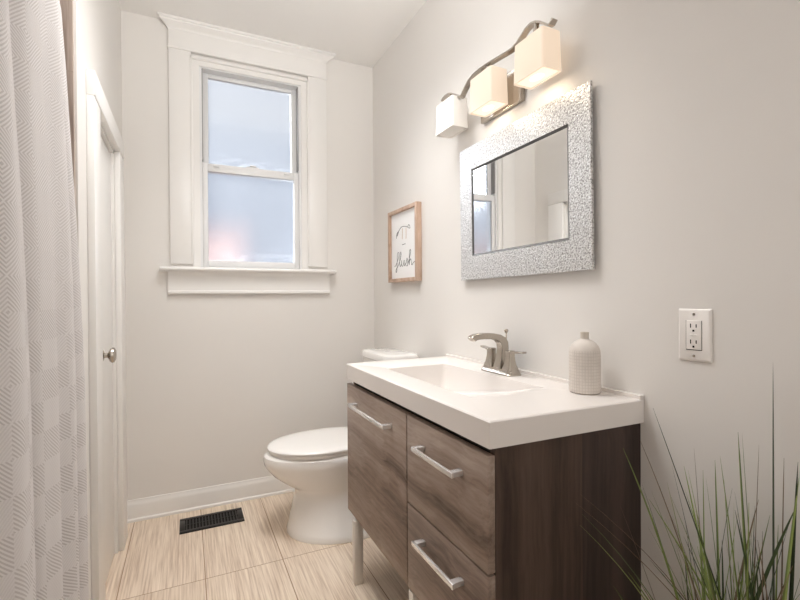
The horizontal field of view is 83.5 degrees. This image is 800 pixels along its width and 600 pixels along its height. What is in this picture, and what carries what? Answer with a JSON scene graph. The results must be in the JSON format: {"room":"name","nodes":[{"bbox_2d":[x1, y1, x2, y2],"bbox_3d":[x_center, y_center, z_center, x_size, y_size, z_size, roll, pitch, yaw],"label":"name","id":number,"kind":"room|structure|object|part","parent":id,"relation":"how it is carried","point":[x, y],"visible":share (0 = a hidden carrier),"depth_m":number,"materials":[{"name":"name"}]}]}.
{"room":"bathroom","nodes":[
{"label":"bathroom","id":0,"kind":"room"},
{"bbox_2d":[59,0,121,599],"bbox_3d":[-1.218,-0.158,0.850,0.899,2.564,2.660,-1,0,-25],"label":"wall","id":1,"kind":"structure","parent":0,"point":[97,23],"depth_m":1.40,"materials":[{"name":"paint"}]},
{"bbox_2d":[86,68,127,599],"bbox_3d":[-1.182,0.190,1.754,0.137,1.857,0.750,-1,0,-25],"label":"door","id":2,"kind":"structure","parent":1,"relation":"in","point":[105,206],"depth_m":1.78,"materials":[{"name":"paint"}]},
{"bbox_3d":[-1.008,0.232,1.488,0.022,1.775,0.120,-1,0,-25],"label":"casing","id":3,"kind":"part","parent":2,"relation":"part of","materials":[{"name":"paint"}]},
{"bbox_3d":[-1.149,-0.698,1.767,0.025,0.082,0.750,-1,0,-25],"label":"head casing","id":4,"kind":"part","parent":2,"relation":"part of","materials":[{"name":"paint"}]},
{"bbox_3d":[-1.119,0.212,1.723,0.049,0.060,0.060,-1,0,-25],"label":"knob","id":5,"kind":"part","parent":2,"relation":"part of","materials":[{"name":"silver metal"}]},
{"bbox_3d":[-1.276,0.230,2.050,0.022,1.775,0.135,-1,0,-25],"label":"casing","id":6,"kind":"part","parent":2,"relation":"part of","materials":[{"name":"paint"}]},
{"bbox_3d":[-0.626,-0.938,0.556,0.055,0.055,1.600,-1,0,-25],"label":"curtain rod","id":7,"kind":"object","parent":1,"relation":"attached to","visible":0},
{"bbox_2d":[0,0,88,599],"bbox_3d":[-0.575,0.083,0.567,0.106,2.018,1.297,-1,0,-25],"label":"shower curtain","id":8,"kind":"object","parent":7,"relation":"hanging from","point":[44,521],"visible":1,"depth_m":0.85,"materials":[{"name":"white fabric"}]},
{"bbox_2d":[121,10,373,500],"bbox_3d":[-0.854,-0.170,2.562,1.471,2.564,0.120,-1,0,-25],"label":"wall","id":9,"kind":"structure","parent":0,"point":[212,380],"depth_m":2.44,"materials":[{"name":"paint"}]},
{"bbox_2d":[127,476,293,523],"bbox_3d":[-0.762,1.057,2.533,1.351,0.108,0.018,-1,0,-25],"label":"baseboard","id":10,"kind":"structure","parent":9,"relation":"attached to","point":[152,507],"depth_m":2.39,"materials":[{"name":"paint"}]},
{"bbox_2d":[157,11,336,293],"bbox_3d":[-0.833,-0.742,2.531,0.930,1.418,0.181,-1,0,-25],"label":"window","id":11,"kind":"structure","parent":9,"relation":"in","point":[248,145],"depth_m":2.52,"materials":[{"name":"paint"}]},
{"bbox_3d":[-1.147,-0.750,2.344,0.106,1.120,0.020,-1,0,-25],"label":"casing","id":12,"kind":"part","parent":11,"relation":"part of","materials":[{"name":"paint"}]},
{"bbox_3d":[-0.812,-1.429,2.476,0.928,0.045,0.066,-1,0,-25],"label":"crown","id":13,"kind":"part","parent":11,"relation":"part of","materials":[{"name":"paint"}]},
{"bbox_3d":[-0.853,-0.973,2.567,0.516,0.540,0.028,-1,0,-25],"label":"sash","id":14,"kind":"part","parent":11,"relation":"part of","materials":[{"name":"white plastic"}]},
{"bbox_3d":[-0.853,-0.977,2.567,0.460,0.496,0.004,-1,0,-25],"label":"pane","id":15,"kind":"part","parent":11,"relation":"part of","materials":[{"name":"clear glass"}]},
{"bbox_3d":[-0.849,-0.709,2.563,0.548,1.102,0.111,-1,0,-25],"label":"frame","id":16,"kind":"part","parent":11,"relation":"part of","materials":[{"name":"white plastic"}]},
{"bbox_3d":[-0.834,-0.461,2.536,0.516,0.560,0.028,-1,0,-25],"label":"sash","id":17,"kind":"part","parent":11,"relation":"part of","materials":[{"name":"white plastic"}]},
{"bbox_3d":[-0.834,-0.457,2.536,0.472,0.492,0.004,-1,0,-25],"label":"pane","id":18,"kind":"part","parent":11,"relation":"part of","materials":[{"name":"clear glass"}]},
{"bbox_3d":[-0.490,-0.756,2.656,0.110,1.120,0.020,-1,0,-25],"label":"casing","id":19,"kind":"part","parent":11,"relation":"part of","materials":[{"name":"paint"}]},
{"bbox_2d":[105,492,409,599],"bbox_3d":[-0.419,1.159,0.907,2.370,0.080,3.490,-1,0,-25],"label":"floor","id":20,"kind":"structure","parent":0,"point":[254,558],"depth_m":1.89,"materials":[{"name":"tile"}]},
{"bbox_2d":[179,507,244,534],"bbox_3d":[-0.948,1.111,2.261,0.295,0.006,0.154,-1,0,-25],"label":"floor vent","id":21,"kind":"object","parent":20,"relation":"in","point":[206,521],"visible":1,"depth_m":2.25,"materials":[{"name":"black metal"}]},
{"bbox_2d":[185,510,237,529],"bbox_3d":[-0.948,1.111,2.261,0.247,0.004,0.106,-1,0,-25],"label":"grille","id":22,"kind":"object","parent":21,"relation":"attached to","point":[228,516],"depth_m":2.26,"materials":[{"name":"black metal"}]},
{"bbox_2d":[263,348,418,544],"bbox_3d":[-0.303,0.689,2.256,0.746,0.843,0.440,-1,0,-25],"label":"toilet","id":23,"kind":"object","parent":20,"relation":"on","point":[314,463],"visible":0.57,"depth_m":2.07,"materials":[{"name":"ceramic"}]},
{"bbox_3d":[-0.385,0.693,2.217,0.526,0.022,0.374,-1,0,-25],"label":"seat lid","id":24,"kind":"part","parent":23,"relation":"part of","materials":[{"name":"plastic"}]},
{"bbox_3d":[-0.386,0.714,2.216,0.508,0.017,0.368,-1,0,-25],"label":"seat","id":25,"kind":"part","parent":23,"relation":"part of","materials":[{"name":"plastic"}]},
{"bbox_3d":[-0.331,0.916,2.243,0.680,0.388,0.440,-1,0,-25],"label":"bowl","id":26,"kind":"part","parent":23,"relation":"part of","materials":[{"name":"ceramic"}]},
{"bbox_3d":[-0.054,0.523,2.374,0.183,0.424,0.368,-1,0,-25],"label":"tank","id":27,"kind":"part","parent":23,"relation":"part of","materials":[{"name":"ceramic"}]},
{"bbox_3d":[-0.057,0.290,2.371,0.196,0.041,0.380,-1,0,-25],"label":"tank lid","id":28,"kind":"part","parent":23,"relation":"part of","materials":[{"name":"ceramic"}]},
{"bbox_2d":[347,382,640,599],"bbox_3d":[0.192,0.715,1.498,0.510,0.794,0.966,-1,0,-25],"label":"vanity cabinet","id":29,"kind":"object","parent":20,"relation":"on","point":[456,517],"visible":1,"depth_m":1.11,"materials":[{"name":"brown wood"}]},
{"bbox_3d":[-0.166,0.987,1.761,0.036,0.250,0.028,-1,0,-25],"label":"leg","id":30,"kind":"part","parent":29,"relation":"part of","materials":[{"name":"metal"}]},
{"bbox_3d":[-0.113,0.405,1.580,0.034,0.013,0.343,-1,0,-25],"label":"bar pull","id":31,"kind":"part","parent":29,"relation":"part of","materials":[{"name":"silver metal"}]},
{"bbox_3d":[-0.089,0.599,1.596,0.020,0.516,0.547,-1,0,-25],"label":"cabinet door","id":32,"kind":"part","parent":29,"relation":"part of","materials":[{"name":"brown wood"}]},
{"bbox_3d":[0.045,0.988,1.332,0.028,0.250,0.028,-1,0,-25],"label":"leg","id":33,"kind":"part","parent":29,"relation":"part of","materials":[{"name":"metal"}]},
{"bbox_3d":[0.091,0.412,1.152,0.034,0.013,0.212,-1,0,-25],"label":"bar pull","id":34,"kind":"part","parent":29,"relation":"part of","materials":[{"name":"silver metal"}]},
{"bbox_3d":[0.092,0.674,1.154,0.034,0.013,0.212,-1,0,-25],"label":"bar pull","id":35,"kind":"part","parent":29,"relation":"part of","materials":[{"name":"silver metal"}]},
{"bbox_3d":[0.116,0.472,1.163,0.020,0.260,0.398,-1,0,-25],"label":"drawer","id":36,"kind":"part","parent":29,"relation":"part of","materials":[{"name":"brown wood"}]},
{"bbox_3d":[0.117,0.732,1.165,0.020,0.251,0.398,-1,0,-25],"label":"drawer","id":37,"kind":"part","parent":29,"relation":"part of","materials":[{"name":"brown wood"}]},
{"bbox_2d":[347,354,643,448],"bbox_3d":[0.207,0.310,1.490,0.483,0.126,0.964,-1,0,-25],"label":"countertop","id":38,"kind":"structure","parent":29,"relation":"on","point":[490,410],"depth_m":1.18,"materials":[{"name":"ceramic"}]},
{"bbox_2d":[467,329,526,376],"bbox_3d":[0.310,0.179,1.556,0.164,0.153,0.238,-1,0,-25],"label":"faucet","id":39,"kind":"object","parent":38,"relation":"on","point":[502,361],"visible":1,"depth_m":1.55,"materials":[{"name":"silver metal"}]},
{"bbox_3d":[0.306,0.177,1.554,0.157,0.126,0.039,-1,0,-25],"label":"spout","id":40,"kind":"part","parent":39,"relation":"part of","materials":[{"name":"silver metal"}]},
{"bbox_3d":[0.322,0.204,1.643,0.045,0.069,0.090,-1,0,-25],"label":"handle","id":41,"kind":"part","parent":39,"relation":"part of","materials":[{"name":"silver metal"}]},
{"bbox_3d":[0.354,0.246,1.577,0.062,0.019,0.168,-1,0,-25],"label":"plate","id":42,"kind":"part","parent":39,"relation":"part of","materials":[{"name":"silver metal"}]},
{"bbox_3d":[0.385,0.205,1.509,0.045,0.069,0.090,-1,0,-25],"label":"handle","id":43,"kind":"part","parent":39,"relation":"part of","materials":[{"name":"silver metal"}]},
{"bbox_2d":[569,332,600,394],"bbox_3d":[0.513,0.173,1.246,0.083,0.167,0.082,-1,0,-25],"label":"ceramic bottle","id":44,"kind":"object","parent":38,"relation":"on","point":[584,353],"visible":1,"depth_m":1.21,"materials":[{"name":"ceramic"}]},
{"bbox_3d":[0.417,0.591,1.088,0.454,0.544,0.034,-1,0,-25],"label":"panel","id":45,"kind":"part","parent":29,"relation":"part of","materials":[{"name":"brown wood"}]},
{"bbox_2d":[576,391,799,599],"bbox_3d":[0.536,0.619,0.799,0.465,0.988,0.478,-1,0,-25],"label":"potted grass","id":46,"kind":"object","parent":20,"relation":"on","point":[706,583],"depth_m":0.89,"materials":[{"name":"plant"}]},
{"bbox_2d":[119,0,426,67],"bbox_3d":[-0.436,-1.495,0.891,2.370,0.100,3.490,-1,0,-25],"label":"ceiling","id":47,"kind":"structure","parent":0,"point":[359,32],"depth_m":2.31,"materials":[{"name":"paint"}]},
{"bbox_2d":[373,0,799,599],"bbox_3d":[0.588,-0.173,1.383,0.120,2.564,3.490,-1,0,-25],"label":"wall","id":48,"kind":"structure","parent":0,"point":[696,103],"depth_m":1.12,"materials":[{"name":"paint"}]},
{"bbox_2d":[388,201,421,282],"bbox_3d":[0.020,-0.296,2.398,0.030,0.395,0.350,-1,0,-25],"label":"framed sign","id":49,"kind":"object","parent":48,"relation":"attached to","point":[404,223],"visible":1,"depth_m":2.38,"materials":[{"name":"white paper"}]},
{"bbox_2d":[436,18,560,138],"bbox_3d":[0.337,-0.784,1.632,0.108,0.186,0.650,-1,0,-25],"label":"vanity light","id":50,"kind":"object","parent":48,"relation":"attached to","point":[493,91],"visible":1,"depth_m":1.57,"materials":[{"name":"white glass"}]},
{"bbox_3d":[0.213,-0.758,1.858,0.078,0.126,0.136,-1,0,-25],"label":"lamp shade","id":51,"kind":"part","parent":50,"relation":"part of","materials":[{"name":"white glass"}]},
{"bbox_2d":[439,126,464,136],"bbox_3d":[0.213,-0.701,1.858,0.067,0.003,0.125,-1,0,-25],"label":"diffuser","id":52,"kind":"object","parent":50,"relation":"attached to","point":[444,131],"depth_m":1.86,"materials":[{"name":"white glass"}]},
{"bbox_3d":[0.321,-0.699,1.631,0.032,0.001,0.052,-1,0,-25],"label":"bulb","id":53,"kind":"part","parent":50,"relation":"part of","materials":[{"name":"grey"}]},
{"bbox_3d":[0.321,-0.758,1.631,0.078,0.126,0.136,-1,0,-25],"label":"lamp shade","id":54,"kind":"part","parent":50,"relation":"part of","materials":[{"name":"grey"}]},
{"bbox_2d":[473,101,504,115],"bbox_3d":[0.321,-0.701,1.631,0.067,0.003,0.125,-1,0,-25],"label":"diffuser","id":55,"kind":"object","parent":50,"relation":"attached to","point":[481,108],"depth_m":1.63,"materials":[{"name":"white glass"}]},
{"bbox_3d":[0.375,-0.753,1.657,0.018,0.125,0.238,-1,0,-25],"label":"plate","id":56,"kind":"part","parent":50,"relation":"part of","materials":[{"name":"silver metal"}]},
{"bbox_3d":[0.429,-0.698,1.405,0.032,0.001,0.052,-1,0,-25],"label":"bulb","id":57,"kind":"part","parent":50,"relation":"part of","materials":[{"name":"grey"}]},
{"bbox_3d":[0.429,-0.757,1.404,0.078,0.126,0.136,-1,0,-25],"label":"lamp shade","id":58,"kind":"part","parent":50,"relation":"part of","materials":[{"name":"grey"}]},
{"bbox_2d":[517,67,557,87],"bbox_3d":[0.429,-0.700,1.405,0.067,0.003,0.125,-1,0,-25],"label":"diffuser","id":59,"kind":"object","parent":50,"relation":"attached to","point":[532,77],"depth_m":1.40,"materials":[{"name":"white glass"}]},
{"bbox_2d":[460,80,594,280],"bbox_3d":[0.410,-0.355,1.589,0.021,0.548,0.683,-1,0,-25],"label":"wall mirror","id":60,"kind":"object","parent":48,"relation":"attached to","point":[527,187],"visible":1,"depth_m":1.49,"materials":[{"name":"silver metal"}]},
{"bbox_2d":[473,128,567,253],"bbox_3d":[0.406,-0.355,1.588,0.004,0.340,0.498,-1,0,-25],"label":"mirror glass","id":61,"kind":"object","parent":60,"relation":"attached to","point":[520,192],"depth_m":1.54,"materials":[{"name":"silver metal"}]},
{"bbox_2d":[679,309,712,362],"bbox_3d":[0.682,0.081,1.039,0.009,0.121,0.075,-1,0,-25],"label":"wall outlet","id":62,"kind":"object","parent":48,"relation":"attached to","point":[695,325],"visible":1,"depth_m":1.03,"materials":[{"name":"plastic"}]},
{"bbox_2d":[686,320,700,349],"bbox_3d":[0.680,0.081,1.038,0.003,0.067,0.034,-1,0,-25],"label":"socket","id":63,"kind":"object","parent":62,"relation":"attached to","point":[693,327],"depth_m":1.04,"materials":[{"name":"plastic"}]}
]}

